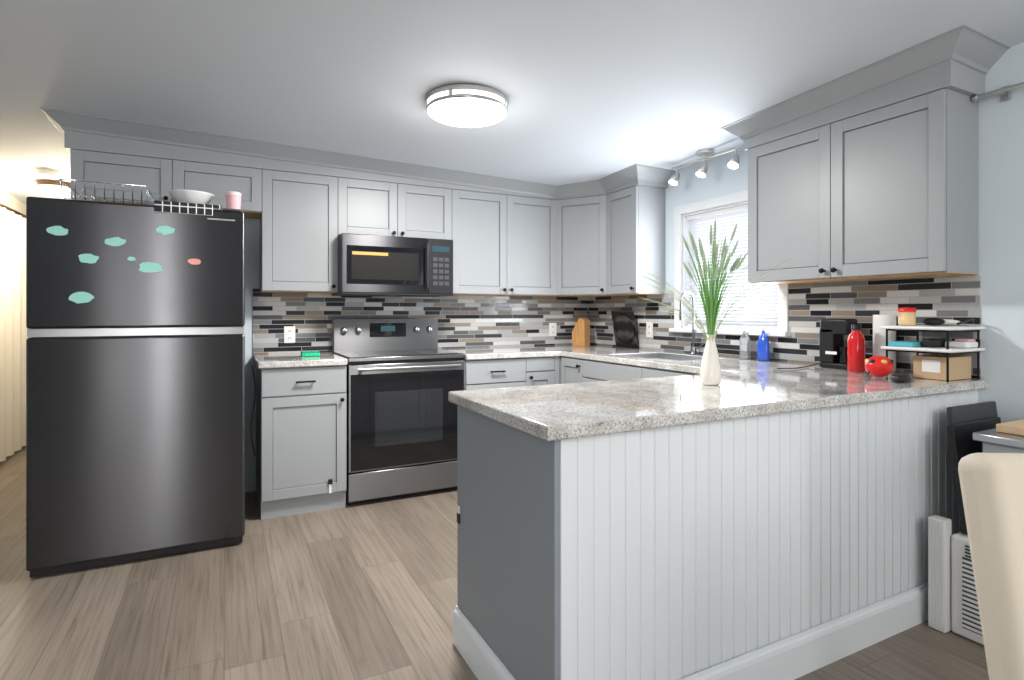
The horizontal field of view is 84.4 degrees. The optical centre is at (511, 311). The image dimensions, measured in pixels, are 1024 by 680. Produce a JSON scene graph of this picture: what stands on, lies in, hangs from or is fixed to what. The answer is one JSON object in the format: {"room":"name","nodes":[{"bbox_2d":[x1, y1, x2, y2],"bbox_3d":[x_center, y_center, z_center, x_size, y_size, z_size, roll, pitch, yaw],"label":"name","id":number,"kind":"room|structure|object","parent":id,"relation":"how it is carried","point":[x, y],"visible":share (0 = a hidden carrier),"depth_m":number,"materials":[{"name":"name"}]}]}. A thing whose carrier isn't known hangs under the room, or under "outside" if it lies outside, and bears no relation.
{"room":"kitchen","nodes":[
{"label":"kitchen","id":0,"kind":"room"},
{"bbox_2d":[0,188,25,217],"bbox_3d":[-4.118,-0.160,5.416,1.060,2.720,4.850,0,0,-27],"label":"wall","id":1,"kind":"structure","parent":0,"point":[6,199],"depth_m":4.83,"materials":[{"name":"beige paint"}]},
{"bbox_2d":[0,203,31,461],"bbox_3d":[-4.227,0.159,4.861,0.050,2.021,1.600,0,0,-27],"label":"curtain","id":2,"kind":"object","parent":1,"relation":"hanging from","point":[13,329],"visible":0.53,"depth_m":4.62,"materials":[{"name":"cream fabric"}]},
{"bbox_2d":[646,322,652,337],"bbox_3d":[1.038,0.135,4.266,0.009,0.114,0.072,0,0,-27],"label":"outlet","id":3,"kind":"object","parent":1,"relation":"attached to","point":[649,325],"visible":1,"depth_m":4.26,"materials":[{"name":"white plastic"}]},
{"bbox_2d":[669,190,790,336],"bbox_3d":[1.397,-0.305,3.641,0.155,0.890,0.940,0,0,-27],"label":"window","id":4,"kind":"structure","parent":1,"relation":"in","point":[741,196],"depth_m":3.85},
{"bbox_2d":[686,204,777,327],"bbox_3d":[1.415,-0.288,3.650,0.035,0.769,0.752,0,0,-27],"label":"window blinds","id":5,"kind":"object","parent":4,"relation":"attached to","point":[744,208],"depth_m":3.64,"materials":[{"name":"white plastic"}]},
{"bbox_2d":[748,88,977,283],"bbox_3d":[1.641,-0.545,2.779,0.299,0.769,0.968,0,0,-27],"label":"upper cabinet","id":6,"kind":"object","parent":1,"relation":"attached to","point":[891,191],"visible":0.99,"depth_m":2.56,"materials":[{"name":"grey wood"}]},
{"bbox_2d":[720,25,1009,150],"bbox_3d":[1.615,-1.006,2.765,0.358,0.190,1.188,0,0,-27],"label":"crown molding","id":7,"kind":"structure","parent":6,"relation":"attached to","point":[959,59],"depth_m":2.47,"materials":[{"name":"grey wood"}]},
{"bbox_2d":[971,82,1023,101],"bbox_3d":[2.380,-0.900,1.576,0.074,0.060,1.848,0,0,-27],"label":"curtain rod","id":8,"kind":"object","parent":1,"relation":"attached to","point":[1005,92],"visible":1,"depth_m":2.31,"materials":[{"name":"silver metal"}]},
{"bbox_2d":[244,218,547,492],"bbox_3d":[-2.234,-0.160,3.587,6.715,2.720,0.120,0,0,-27],"label":"wall","id":9,"kind":"structure","parent":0,"point":[252,225],"depth_m":3.77,"materials":[{"name":"paint"}]},
{"bbox_2d":[284,326,294,342],"bbox_3d":[-1.522,0.155,3.868,0.072,0.114,0.009,0,0,-27],"label":"outlet","id":10,"kind":"object","parent":9,"relation":"attached to","point":[289,331],"visible":1,"depth_m":3.86,"materials":[{"name":"white plastic"}]},
{"bbox_2d":[70,149,664,296],"bbox_3d":[-0.719,-0.525,3.740,3.630,0.789,0.978,0,0,-27],"label":"upper cabinet","id":11,"kind":"object","parent":9,"relation":"attached to","point":[504,245],"visible":0.85,"depth_m":4.03,"materials":[{"name":"grey wood"}]},
{"bbox_2d":[40,108,675,199],"bbox_3d":[-0.789,-0.992,3.844,3.885,0.181,0.792,0,0,-15],"label":"crown molding","id":12,"kind":"structure","parent":11,"relation":"attached to","point":[80,131],"depth_m":3.60,"materials":[{"name":"grey wood"}]},
{"bbox_2d":[332,233,452,296],"bbox_3d":[-0.835,-0.312,3.974,0.766,0.395,0.437,0,0,-27],"label":"microwave","id":13,"kind":"object","parent":11,"relation":"attached to","point":[368,265],"visible":1,"depth_m":3.80,"materials":[{"name":"grey metal"}]},
{"bbox_2d":[549,323,556,335],"bbox_3d":[0.349,0.150,4.821,0.072,0.114,0.009,0,0,-27],"label":"outlet","id":14,"kind":"object","parent":9,"relation":"attached to","point":[552,326],"visible":1,"depth_m":4.82,"materials":[{"name":"white plastic"}]},
{"bbox_2d":[253,276,979,378],"bbox_3d":[0.133,0.065,3.092,2.704,0.440,2.909,0,0,-27],"label":"tile backsplash","id":15,"kind":"structure","parent":9,"relation":"attached to","point":[464,321],"depth_m":3.92,"materials":[{"name":"multicoloured tile"}]},
{"bbox_2d":[0,446,988,679],"bbox_3d":[-1.794,1.250,2.722,6.715,0.100,11.920,0,0,-27],"label":"floor","id":16,"kind":"structure","parent":0,"point":[363,591],"depth_m":2.26,"materials":[{"name":"brown wood"}]},
{"bbox_2d":[26,197,244,577],"bbox_3d":[-1.954,0.337,3.076,0.880,1.727,0.844,0,0,-27],"label":"refrigerator","id":17,"kind":"object","parent":16,"relation":"on","point":[135,313],"visible":1,"depth_m":2.68,"materials":[{"name":"grey metal"}]},
{"bbox_2d":[58,178,154,205],"bbox_3d":[-2.044,-0.569,2.886,0.347,0.103,0.447,0,0,-27],"label":"wire dish rack","id":18,"kind":"object","parent":17,"relation":"on","point":[60,179],"visible":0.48,"depth_m":2.74,"materials":[{"name":"silver metal"}]},
{"bbox_2d":[154,200,221,215],"bbox_3d":[-1.685,-0.521,2.966,0.290,0.080,0.424,0,0,-27],"label":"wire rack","id":19,"kind":"object","parent":17,"relation":"on","point":[159,206],"visible":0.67,"depth_m":2.77,"materials":[{"name":"white metal"}]},
{"bbox_2d":[168,189,213,203],"bbox_3d":[-1.716,-0.598,3.026,0.216,0.070,0.216,0,0,-27],"label":"bowl","id":20,"kind":"object","parent":19,"relation":"on","point":[179,195],"visible":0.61,"depth_m":2.96,"materials":[{"name":"white ceramic"}]},
{"bbox_2d":[225,191,240,208],"bbox_3d":[-1.504,-0.582,3.050,0.078,0.130,0.078,0,0,-27],"label":"tumbler","id":21,"kind":"object","parent":17,"relation":"on","point":[233,198],"visible":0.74,"depth_m":3.02,"materials":[{"name":"pink"}]},
{"bbox_2d":[332,318,465,504],"bbox_3d":[-0.782,0.623,3.870,0.770,1.155,0.669,0,0,-27],"label":"stove","id":22,"kind":"object","parent":16,"relation":"on","point":[401,420],"visible":0.97,"depth_m":3.64,"materials":[{"name":"grey metal"}]},
{"bbox_2d":[256,356,561,519],"bbox_3d":[-0.371,0.762,4.102,2.683,0.875,0.649,0,0,-27],"label":"base cabinet","id":23,"kind":"object","parent":16,"relation":"on","point":[301,411],"visible":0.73,"depth_m":3.37,"materials":[{"name":"grey wood"}]},
{"bbox_2d":[253,344,987,440],"bbox_3d":[0.140,0.304,3.078,2.701,0.038,2.938,0,0,-27],"label":"countertop","id":24,"kind":"structure","parent":23,"relation":"on","point":[747,387],"depth_m":2.00,"materials":[{"name":"grey stone"}]},
{"bbox_2d":[250,366,255,456],"bbox_3d":[-1.523,0.581,3.319,0.031,0.519,0.144,0,0,-27],"label":"power cord","id":25,"kind":"object","parent":24,"relation":"hanging from","point":[252,366],"visible":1,"depth_m":3.27,"materials":[{"name":"black plastic"}]},
{"bbox_2d":[301,351,319,356],"bbox_3d":[-1.300,0.269,3.641,0.110,0.030,0.071,0,0,-27],"label":"sponge","id":26,"kind":"object","parent":24,"relation":"on","point":[303,353],"visible":1,"depth_m":3.62,"materials":[{"name":"teal"}]},
{"bbox_2d":[572,318,589,345],"bbox_3d":[0.581,0.166,4.763,0.120,0.235,0.090,0,0,38],"label":"knife block","id":27,"kind":"object","parent":24,"relation":"on","point":[581,331],"visible":1,"depth_m":4.72,"materials":[{"name":"brown wood"}]},
{"bbox_2d":[611,311,638,348],"bbox_3d":[0.892,0.137,4.478,0.066,0.296,0.280,0,0,-27],"label":"decorative plate","id":28,"kind":"object","parent":24,"relation":"on","point":[624,324],"visible":1,"depth_m":4.45,"materials":[{"name":"black ceramic"}]},
{"bbox_2d":[679,291,702,354],"bbox_3d":[1.187,0.072,3.764,0.154,0.422,0.100,0,0,8],"label":"faucet","id":29,"kind":"object","parent":24,"relation":"on","point":[693,348],"visible":0.95,"depth_m":3.77,"materials":[{"name":"silver metal"}]},
{"bbox_2d":[635,220,789,384],"bbox_3d":[0.750,-0.041,2.234,0.556,0.650,0.581,0,0,-27],"label":"vase","id":30,"kind":"object","parent":24,"relation":"on","point":[710,371],"visible":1,"depth_m":2.20,"materials":[{"name":"white ceramic"}]},
{"bbox_2d":[740,326,749,358],"bbox_3d":[1.405,0.183,3.410,0.060,0.200,0.059,0,0,-27],"label":"clear soap bottle","id":31,"kind":"object","parent":24,"relation":"on","point":[744,339],"visible":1,"depth_m":3.39,"materials":[{"name":"white plastic"}]},
{"bbox_2d":[757,326,769,360],"bbox_3d":[1.464,0.183,3.294,0.046,0.200,0.078,0,0,-27],"label":"soap bottle","id":32,"kind":"object","parent":24,"relation":"on","point":[763,345],"visible":1,"depth_m":3.27,"materials":[{"name":"blue plastic"}]},
{"bbox_2d":[777,318,857,368],"bbox_3d":[1.522,0.159,2.811,0.376,0.250,0.178,0,0,-27],"label":"coffee maker","id":33,"kind":"object","parent":24,"relation":"on","point":[833,352],"visible":0.75,"depth_m":2.85,"materials":[{"name":"black plastic"}]},
{"bbox_2d":[847,324,864,371],"bbox_3d":[1.641,0.170,2.694,0.074,0.228,0.073,0,0,-27],"label":"water bottle","id":34,"kind":"object","parent":24,"relation":"on","point":[856,340],"visible":1,"depth_m":2.67,"materials":[{"name":"red"}]},
{"bbox_2d":[865,355,893,378],"bbox_3d":[1.565,0.235,2.436,0.184,0.095,0.100,0,0,-27],"label":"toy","id":35,"kind":"object","parent":24,"relation":"on","point":[876,366],"visible":1,"depth_m":2.41,"materials":[{"name":"red plastic"}]},
{"bbox_2d":[873,315,895,371],"bbox_3d":[1.782,0.148,2.704,0.094,0.270,0.094,0,0,-27],"label":"paper towel roll","id":36,"kind":"object","parent":24,"relation":"on","point":[879,335],"visible":0.53,"depth_m":2.67,"materials":[{"name":"white paper"}]},
{"bbox_2d":[890,373,910,382],"bbox_3d":[1.592,0.269,2.315,0.073,0.029,0.153,0,0,42],"label":"glasses case","id":37,"kind":"object","parent":24,"relation":"on","point":[896,377],"visible":1,"depth_m":2.27,"materials":[{"name":"black plastic"}]},
{"bbox_2d":[881,307,984,381],"bbox_3d":[1.822,0.132,2.446,0.287,0.304,0.275,0,0,-27],"label":"shelf","id":38,"kind":"object","parent":24,"relation":"on","point":[936,366],"visible":1,"depth_m":2.39,"materials":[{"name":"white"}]},
{"bbox_2d":[560,353,701,383],"bbox_3d":[1.002,0.745,3.587,0.704,0.911,1.613,0,0,-27],"label":"base cabinet","id":39,"kind":"object","parent":16,"relation":"on","point":[572,370],"visible":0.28,"depth_m":3.77,"materials":[{"name":"gray painted wood"},{"name":"granite"},{"name":"stainless steel"}]},
{"bbox_2d":[457,390,977,679],"bbox_3d":[0.890,0.762,2.243,2.124,0.875,0.707,0,0,-27],"label":"base cabinet","id":40,"kind":"object","parent":16,"relation":"on","point":[673,552],"visible":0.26,"depth_m":1.74,"materials":[{"name":"grey wood"}]},
{"bbox_2d":[928,515,983,645],"bbox_3d":[1.884,0.989,2.071,0.462,0.418,0.420,0,0,-27],"label":"baseboard heater","id":41,"kind":"object","parent":16,"relation":"on","point":[952,596],"visible":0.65,"depth_m":2.11,"materials":[{"name":"white plastic"}]},
{"bbox_2d":[947,401,1000,534],"bbox_3d":[1.834,0.598,2.215,0.400,0.458,0.100,0,0,-27],"label":"leaning boards","id":42,"kind":"object","parent":41,"relation":"on","point":[964,420],"visible":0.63,"depth_m":2.18,"materials":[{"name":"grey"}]},
{"bbox_2d":[958,453,1023,679],"bbox_3d":[1.171,0.740,0.819,0.560,0.921,0.683,0,0,3],"label":"upholstered chair","id":43,"kind":"object","parent":16,"relation":"on","point":[992,484],"visible":1,"depth_m":1.07,"materials":[{"name":"beige fabric"}]},
{"bbox_2d":[0,0,1023,204],"bbox_3d":[-1.794,-1.138,2.722,6.715,0.785,11.920,0,0,-27],"label":"ceiling","id":44,"kind":"structure","parent":0,"point":[593,89],"depth_m":2.51,"materials":[{"name":"white paint"}]},
{"bbox_2d":[36,169,59,176],"bbox_3d":[-3.377,-1.011,4.116,0.136,0.034,0.136,0,0,-27],"label":"ceiling light","id":45,"kind":"object","parent":44,"relation":"attached to","point":[44,172],"visible":1,"depth_m":4.08,"materials":[{"name":"white"}]},
{"bbox_2d":[36,180,69,196],"bbox_3d":[-3.585,-0.963,4.458,0.260,0.099,0.260,0,0,-27],"label":"hall ceiling light","id":46,"kind":"object","parent":44,"relation":"attached to","point":[48,187],"visible":0.59,"depth_m":4.36,"materials":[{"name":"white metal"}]},
{"bbox_2d":[426,84,506,127],"bbox_3d":[-0.228,-1.031,2.869,0.410,0.087,0.410,0,0,-27],"label":"ceiling light","id":47,"kind":"object","parent":44,"relation":"attached to","point":[458,105],"depth_m":2.75,"materials":[{"name":"white glass"}]},
{"bbox_2d":[668,145,742,185],"bbox_3d":[1.236,-0.942,3.615,0.116,0.173,0.600,0,0,-27],"label":"track spotlights","id":48,"kind":"object","parent":44,"relation":"attached to","point":[733,164],"visible":0.98,"depth_m":3.60,"materials":[{"name":"silver metal"}]},
{"bbox_2d":[453,583,927,679],"bbox_3d":[0.895,1.133,2.221,2.134,0.135,0.695,0,0,-27],"label":"baseboard","id":49,"kind":"structure","parent":0,"point":[795,656],"depth_m":1.91,"materials":[{"name":"white wood"}]},
{"bbox_2d":[591,42,1023,422],"bbox_3d":[2.263,-0.160,2.023,0.120,2.720,6.750,0,0,-27],"label":"wall","id":50,"kind":"structure","parent":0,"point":[1000,124],"depth_m":2.36,"materials":[{"name":"paint"}]},
{"bbox_2d":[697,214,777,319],"bbox_3d":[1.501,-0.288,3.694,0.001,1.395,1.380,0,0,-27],"label":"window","id":51,"kind":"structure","parent":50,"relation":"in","point":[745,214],"depth_m":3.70,"materials":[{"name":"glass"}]},
{"bbox_2d":[972,419,1023,452],"bbox_3d":[1.930,0.619,2.027,0.400,0.417,0.300,0,0,-27],"label":"table","id":52,"kind":"object","parent":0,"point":[1007,437],"visible":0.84,"depth_m":2.02,"materials":[{"name":"grey"}]}
]}

